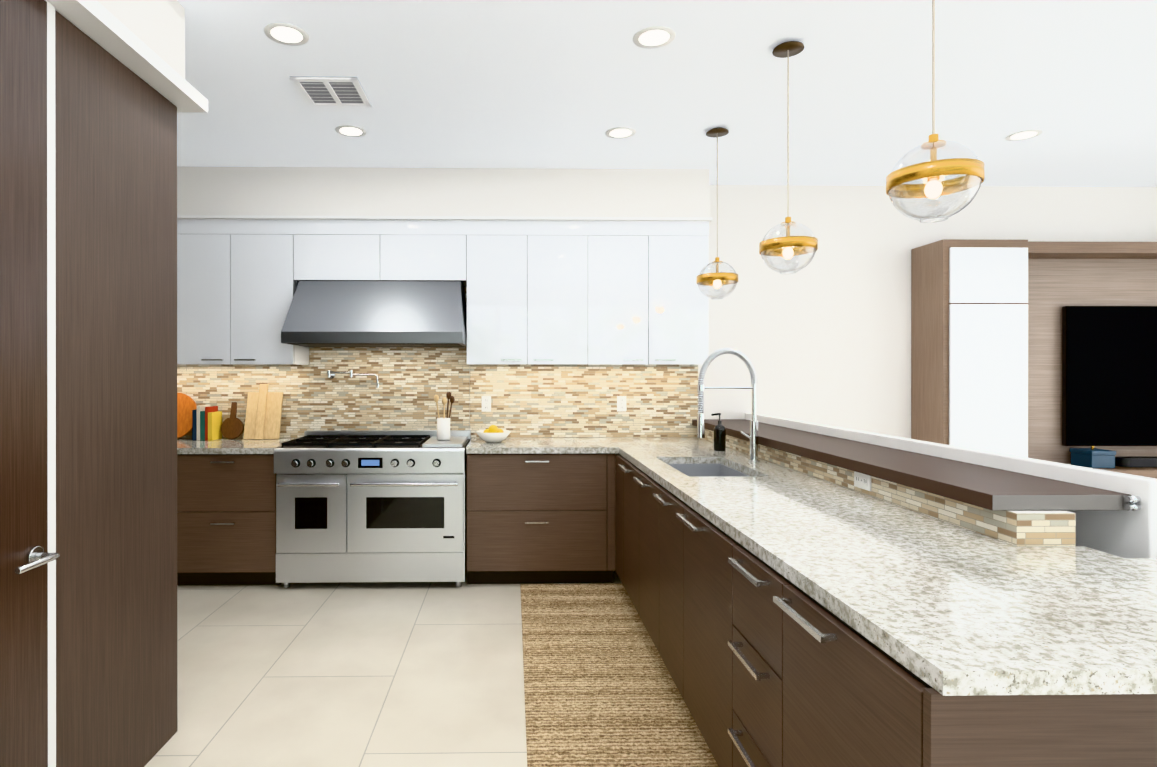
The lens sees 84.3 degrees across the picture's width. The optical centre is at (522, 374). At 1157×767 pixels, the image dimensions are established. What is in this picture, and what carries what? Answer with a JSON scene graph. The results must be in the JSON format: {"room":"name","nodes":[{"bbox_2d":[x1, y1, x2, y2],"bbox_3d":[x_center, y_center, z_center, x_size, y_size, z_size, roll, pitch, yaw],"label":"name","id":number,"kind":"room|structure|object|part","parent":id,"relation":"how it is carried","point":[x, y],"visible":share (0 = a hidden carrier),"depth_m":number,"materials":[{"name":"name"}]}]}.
{"room":"kitchen","nodes":[
{"label":"kitchen","id":0,"kind":"room"},
{"bbox_2d":[97,0,184,78],"bbox_3d":[-2.212,-1.255,0.379,1.870,0.330,4.160,0,0,-1],"label":"soffit","id":1,"kind":"structure","parent":0,"point":[157,27],"depth_m":2.29,"materials":[{"name":"white paint"}]},
{"bbox_2d":[47,0,207,112],"bbox_3d":[-2.183,-1.065,0.409,1.930,0.050,4.220,0,0,-1],"label":"crown molding","id":2,"kind":"structure","parent":1,"relation":"attached to","point":[97,22],"depth_m":2.07,"materials":[{"name":"white paint"}]},
{"bbox_2d":[144,559,621,766],"bbox_3d":[1.234,1.418,1.617,8.800,0.060,6.520,0,0,-1],"label":"floor","id":3,"kind":"structure","parent":0,"point":[374,674],"depth_m":2.92,"materials":[{"name":"tile"}]},
{"bbox_2d":[45,0,55,766],"bbox_3d":[-1.355,0.174,1.784,0.068,2.428,0.036,0,0,-1],"label":"trim","id":4,"kind":"structure","parent":3,"relation":"on","point":[51,330],"depth_m":1.79,"materials":[{"name":"white paint"}]},
{"bbox_2d":[0,0,59,766],"bbox_3d":[-1.293,0.174,1.289,0.106,2.412,0.948,0,0,-1],"label":"pantry door","id":5,"kind":"structure","parent":4,"relation":"attached to","point":[26,557],"depth_m":1.68,"materials":[{"name":"brown wood"}]},
{"bbox_2d":[55,10,177,766],"bbox_3d":[-1.681,0.173,2.149,0.692,2.428,0.700,0,0,-1],"label":"panel","id":6,"kind":"object","parent":3,"relation":"on","point":[116,368],"visible":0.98,"depth_m":2.08,"materials":[{"name":"brown wood"}]},
{"bbox_2d":[274,430,470,587],"bbox_3d":[-0.980,0.898,4.368,1.212,0.972,0.707,0,0,-1],"label":"range","id":7,"kind":"object","parent":3,"relation":"on","point":[371,505],"visible":1,"depth_m":4.08,"materials":[{"name":"silver metal"}]},
{"bbox_2d":[434,392,454,439],"bbox_3d":[-0.536,0.281,4.387,0.139,0.333,0.094,0,0,-1],"label":"utensil crock","id":8,"kind":"object","parent":7,"relation":"on","point":[443,428],"visible":1,"depth_m":4.36,"materials":[{"name":"white ceramic"}]},
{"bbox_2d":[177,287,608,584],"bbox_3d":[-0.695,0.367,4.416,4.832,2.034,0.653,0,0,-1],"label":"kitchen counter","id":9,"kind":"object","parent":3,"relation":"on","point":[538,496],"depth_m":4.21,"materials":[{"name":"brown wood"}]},
{"bbox_2d":[177,392,196,437],"bbox_3d":[-2.535,0.297,4.636,0.340,0.337,0.095,0,0,-1],"label":"round cutting board","id":10,"kind":"object","parent":9,"relation":"on","point":[186,405],"visible":0.31,"depth_m":4.63,"materials":[{"name":"brown wood"}]},
{"bbox_2d":[192,405,221,440],"bbox_3d":[-2.275,0.343,4.601,0.139,0.249,0.160,0,0,-1],"label":"books","id":11,"kind":"object","parent":9,"relation":"on","point":[206,422],"visible":1,"depth_m":4.52,"materials":[{"name":"multicoloured paper"}]},
{"bbox_2d":[221,402,243,438],"bbox_3d":[-2.113,0.334,4.649,0.160,0.268,0.071,0,0,-1],"label":"paddle board","id":12,"kind":"object","parent":9,"relation":"on","point":[232,426],"visible":0.96,"depth_m":4.63,"materials":[{"name":"brown wood"}]},
{"bbox_2d":[243,384,282,439],"bbox_3d":[-1.892,0.268,4.652,0.255,0.399,0.119,0,0,-1],"label":"cutting board","id":13,"kind":"object","parent":9,"relation":"on","point":[263,413],"visible":0.98,"depth_m":4.65,"materials":[{"name":"beige wood"}]},
{"bbox_2d":[475,425,510,442],"bbox_3d":[-0.201,0.408,4.434,0.250,0.121,0.250,0,0,-1],"label":"fruit bowl","id":14,"kind":"object","parent":9,"relation":"on","point":[493,434],"visible":1,"depth_m":4.37,"materials":[{"name":"white ceramic"}]},
{"bbox_2d":[520,583,718,766],"bbox_3d":[0.365,1.382,2.171,0.690,0.008,4.055,0,0,-1],"label":"rug","id":15,"kind":"object","parent":3,"relation":"on","point":[601,689],"visible":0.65,"depth_m":2.79,"materials":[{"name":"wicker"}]},
{"bbox_2d":[609,347,1156,766],"bbox_3d":[1.189,0.620,2.885,1.170,1.531,3.720,0,0,-1],"label":"kitchen peninsula","id":16,"kind":"object","parent":3,"relation":"on","point":[797,595],"depth_m":1.73,"materials":[{"name":"brown wood"}]},
{"bbox_2d":[177,437,1156,695],"bbox_3d":[-0.436,0.929,2.873,5.300,0.915,3.746,0,0,-1],"label":"countertop","id":17,"kind":"structure","parent":16,"relation":"on","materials":[{"name":"stone"}]},
{"bbox_2d":[668,464,748,475],"bbox_3d":[0.957,0.600,3.302,0.388,0.179,0.708,0,0,-1],"label":"sink","id":18,"kind":"object","parent":16,"relation":"in","point":[688,469],"depth_m":3.65,"materials":[{"name":"silver metal"}]},
{"bbox_2d":[711,413,725,450],"bbox_3d":[1.215,0.352,3.936,0.087,0.233,0.072,0,0,-1],"label":"soap dispenser","id":19,"kind":"object","parent":16,"relation":"on","point":[719,437],"visible":1,"depth_m":3.91,"materials":[{"name":"black plastic"}]},
{"bbox_2d":[697,347,759,461],"bbox_3d":[1.120,0.161,3.454,0.343,0.619,0.064,0,0,-1],"label":"faucet","id":20,"kind":"object","parent":16,"relation":"on","point":[754,438],"depth_m":3.44,"materials":[{"name":"silver metal"}]},
{"bbox_2d":[854,471,870,490],"bbox_3d":[1.350,0.419,2.525,0.008,0.065,0.115,0,0,-1],"label":"outlet","id":21,"kind":"object","parent":16,"relation":"attached to","point":[862,481],"visible":0.98,"depth_m":2.52,"materials":[{"name":"white plastic"}]},
{"bbox_3d":[1.720,0.836,3.262,0.045,1.100,3.036,0,0,-1],"label":"bar panel","id":22,"kind":"part","parent":16,"relation":"part of","materials":[{"name":"white"}]},
{"bbox_2d":[911,239,1156,478],"bbox_3d":[4.260,0.220,4.623,2.646,2.332,0.398,0,0,-1],"label":"entertainment center","id":23,"kind":"object","parent":3,"relation":"on","point":[986,344],"visible":0.58,"depth_m":4.50,"materials":[{"name":"brown wood"}]},
{"bbox_2d":[1070,446,1115,467],"bbox_3d":[4.117,0.587,4.592,0.180,0.152,0.180,0,0,-1],"label":"box","id":24,"kind":"object","parent":23,"relation":"on","point":[1092,457],"visible":1,"depth_m":4.51,"materials":[{"name":"blue"}]},
{"bbox_2d":[1062,306,1156,445],"bbox_3d":[4.770,0.009,4.719,1.530,1.030,0.061,0,0,-1],"label":"screen","id":25,"kind":"object","parent":23,"relation":"attached to","point":[1109,375],"visible":1,"depth_m":4.68,"materials":[{"name":"black plastic"},{"name":"glass"}]},
{"bbox_2d":[1115,456,1156,467],"bbox_3d":[4.837,0.628,4.583,1.120,0.068,0.102,0,0,-1],"label":"soundbar","id":26,"kind":"object","parent":23,"relation":"on","point":[1136,461],"visible":0.88,"depth_m":4.53,"materials":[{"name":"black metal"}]},
{"bbox_2d":[177,166,712,235],"bbox_3d":[-0.951,-1.197,4.544,4.525,0.458,0.390,0,0,-1],"label":"soffit","id":27,"kind":"structure","parent":0,"point":[429,201],"depth_m":4.38,"materials":[{"name":"white paint"}]},
{"bbox_2d":[177,0,1156,186],"bbox_3d":[1.234,-1.452,1.613,8.800,0.060,6.520,0,0,-1],"label":"ceiling","id":28,"kind":"structure","parent":0,"point":[506,83],"depth_m":3.14,"materials":[{"name":"white paint"}]},
{"bbox_2d":[264,22,308,45],"bbox_3d":[-0.983,-1.421,2.658,0.180,0.004,0.180,0,0,-1],"label":"recessed light","id":29,"kind":"object","parent":28,"relation":"in","point":[285,32],"visible":1,"depth_m":2.65,"materials":[{"name":"white"}]},
{"bbox_2d":[290,76,371,107],"bbox_3d":[-0.952,-1.417,3.199,0.320,0.012,0.320,0,0,-1],"label":"ceiling vent","id":30,"kind":"object","parent":28,"relation":"in","point":[332,91],"visible":0.98,"depth_m":3.19,"materials":[{"name":"grey metal"}]},
{"bbox_2d":[335,125,366,136],"bbox_3d":[-1.000,-1.423,3.718,0.180,0.004,0.180,0,0,-1],"label":"recessed light","id":31,"kind":"object","parent":28,"relation":"in","point":[349,130],"visible":1,"depth_m":3.71,"materials":[{"name":"white"}]},
{"bbox_2d":[605,127,635,138],"bbox_3d":[0.580,-1.423,3.743,0.180,0.004,0.180,0,0,-1],"label":"recessed light","id":32,"kind":"object","parent":28,"relation":"in","point":[621,132],"visible":1,"depth_m":3.74,"materials":[{"name":"white"}]},
{"bbox_2d":[633,26,675,48],"bbox_3d":[0.557,-1.421,2.683,0.180,0.004,0.180,0,0,-1],"label":"recessed light","id":33,"kind":"object","parent":28,"relation":"in","point":[653,35],"visible":1,"depth_m":2.68,"materials":[{"name":"white"}]},
{"bbox_2d":[696,127,737,299],"bbox_3d":[1.136,-0.933,3.703,0.234,0.984,0.234,0,0,-1],"label":"pendant light","id":34,"kind":"object","parent":28,"relation":"hanging from","point":[716,279],"visible":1,"depth_m":3.69,"materials":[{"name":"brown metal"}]},
{"bbox_2d":[759,41,817,273],"bbox_3d":[1.151,-0.931,2.753,0.234,0.984,0.234,0,0,-1],"label":"pendant light","id":35,"kind":"object","parent":28,"relation":"hanging from","point":[788,246],"visible":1,"depth_m":2.75,"materials":[{"name":"clear glass"}]},
{"bbox_2d":[886,0,983,222],"bbox_3d":[1.166,-0.930,1.803,0.234,0.984,0.234,0,0,-1],"label":"pendant light","id":36,"kind":"object","parent":28,"relation":"hanging from","point":[933,169],"visible":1,"depth_m":1.79,"materials":[{"name":"clear glass"}]},
{"bbox_2d":[1005,129,1042,140],"bbox_3d":[2.980,-1.423,3.781,0.180,0.004,0.180,0,0,-1],"label":"recessed light","id":37,"kind":"object","parent":28,"relation":"in","point":[1021,135],"visible":1,"depth_m":3.78,"materials":[{"name":"white"}]},
{"bbox_2d":[469,185,1156,558],"bbox_3d":[1.183,-0.022,4.825,8.800,2.810,0.100,0,0,-1],"label":"wall","id":38,"kind":"structure","parent":0,"point":[823,337],"depth_m":4.79,"materials":[{"name":"white paint"}]},
{"bbox_2d":[177,234,292,364],"bbox_3d":[-2.008,-0.519,4.546,0.860,0.894,0.346,0,0,-1],"label":"upper cabinet","id":39,"kind":"object","parent":38,"relation":"attached to","point":[235,291],"depth_m":4.37,"materials":[{"name":"white"}]},
{"bbox_2d":[327,370,378,387],"bbox_3d":[-1.244,0.029,4.674,0.401,0.130,0.100,0,0,-1],"label":"pot filler","id":40,"kind":"object","parent":38,"relation":"attached to","point":[330,374],"visible":1,"depth_m":4.65,"materials":[{"name":"silver metal"}]},
{"bbox_2d":[281,281,466,347],"bbox_3d":[-0.981,-0.425,4.432,1.180,0.447,0.584,0,0,-1],"label":"range hood","id":41,"kind":"object","parent":38,"relation":"attached to","point":[376,313],"visible":0.9,"depth_m":4.23,"materials":[{"name":"silver metal"}]},
{"bbox_2d":[293,235,468,364],"bbox_3d":[-0.983,-0.519,4.563,1.192,0.894,0.346,0,0,-1],"label":"upper cabinet","id":42,"kind":"object","parent":38,"relation":"attached to","point":[315,257],"depth_m":4.39,"materials":[{"name":"white"}]},
{"bbox_2d":[177,287,697,437],"bbox_3d":[-0.898,-0.083,4.734,4.435,1.134,0.009,0,0,-1],"label":"backsplash","id":43,"kind":"structure","parent":38,"relation":"attached to","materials":[{"name":"tile"}]},
{"bbox_2d":[482,396,490,411],"bbox_3d":[-0.266,0.216,4.736,0.070,0.115,0.008,0,0,-1],"label":"electrical outlet","id":44,"kind":"object","parent":38,"relation":"attached to","point":[486,403],"visible":1,"depth_m":4.73,"materials":[{"name":"white plastic"}]},
{"bbox_2d":[469,235,588,364],"bbox_3d":[0.033,-0.519,4.579,0.842,0.894,0.346,0,0,-1],"label":"upper cabinet","id":45,"kind":"object","parent":38,"relation":"attached to","point":[578,300],"depth_m":4.41,"materials":[{"name":"white"}]},
{"bbox_2d":[617,396,625,410],"bbox_3d":[0.744,0.216,4.752,0.070,0.115,0.008,0,0,-1],"label":"electrical outlet","id":46,"kind":"object","parent":38,"relation":"attached to","point":[621,403],"visible":1,"depth_m":4.75,"materials":[{"name":"white plastic"}]},
{"bbox_2d":[589,236,708,364],"bbox_3d":[0.875,-0.519,4.592,0.843,0.894,0.346,0,0,-1],"label":"upper cabinet","id":47,"kind":"object","parent":38,"relation":"attached to","point":[647,306],"depth_m":4.42,"materials":[{"name":"white"}]}
]}

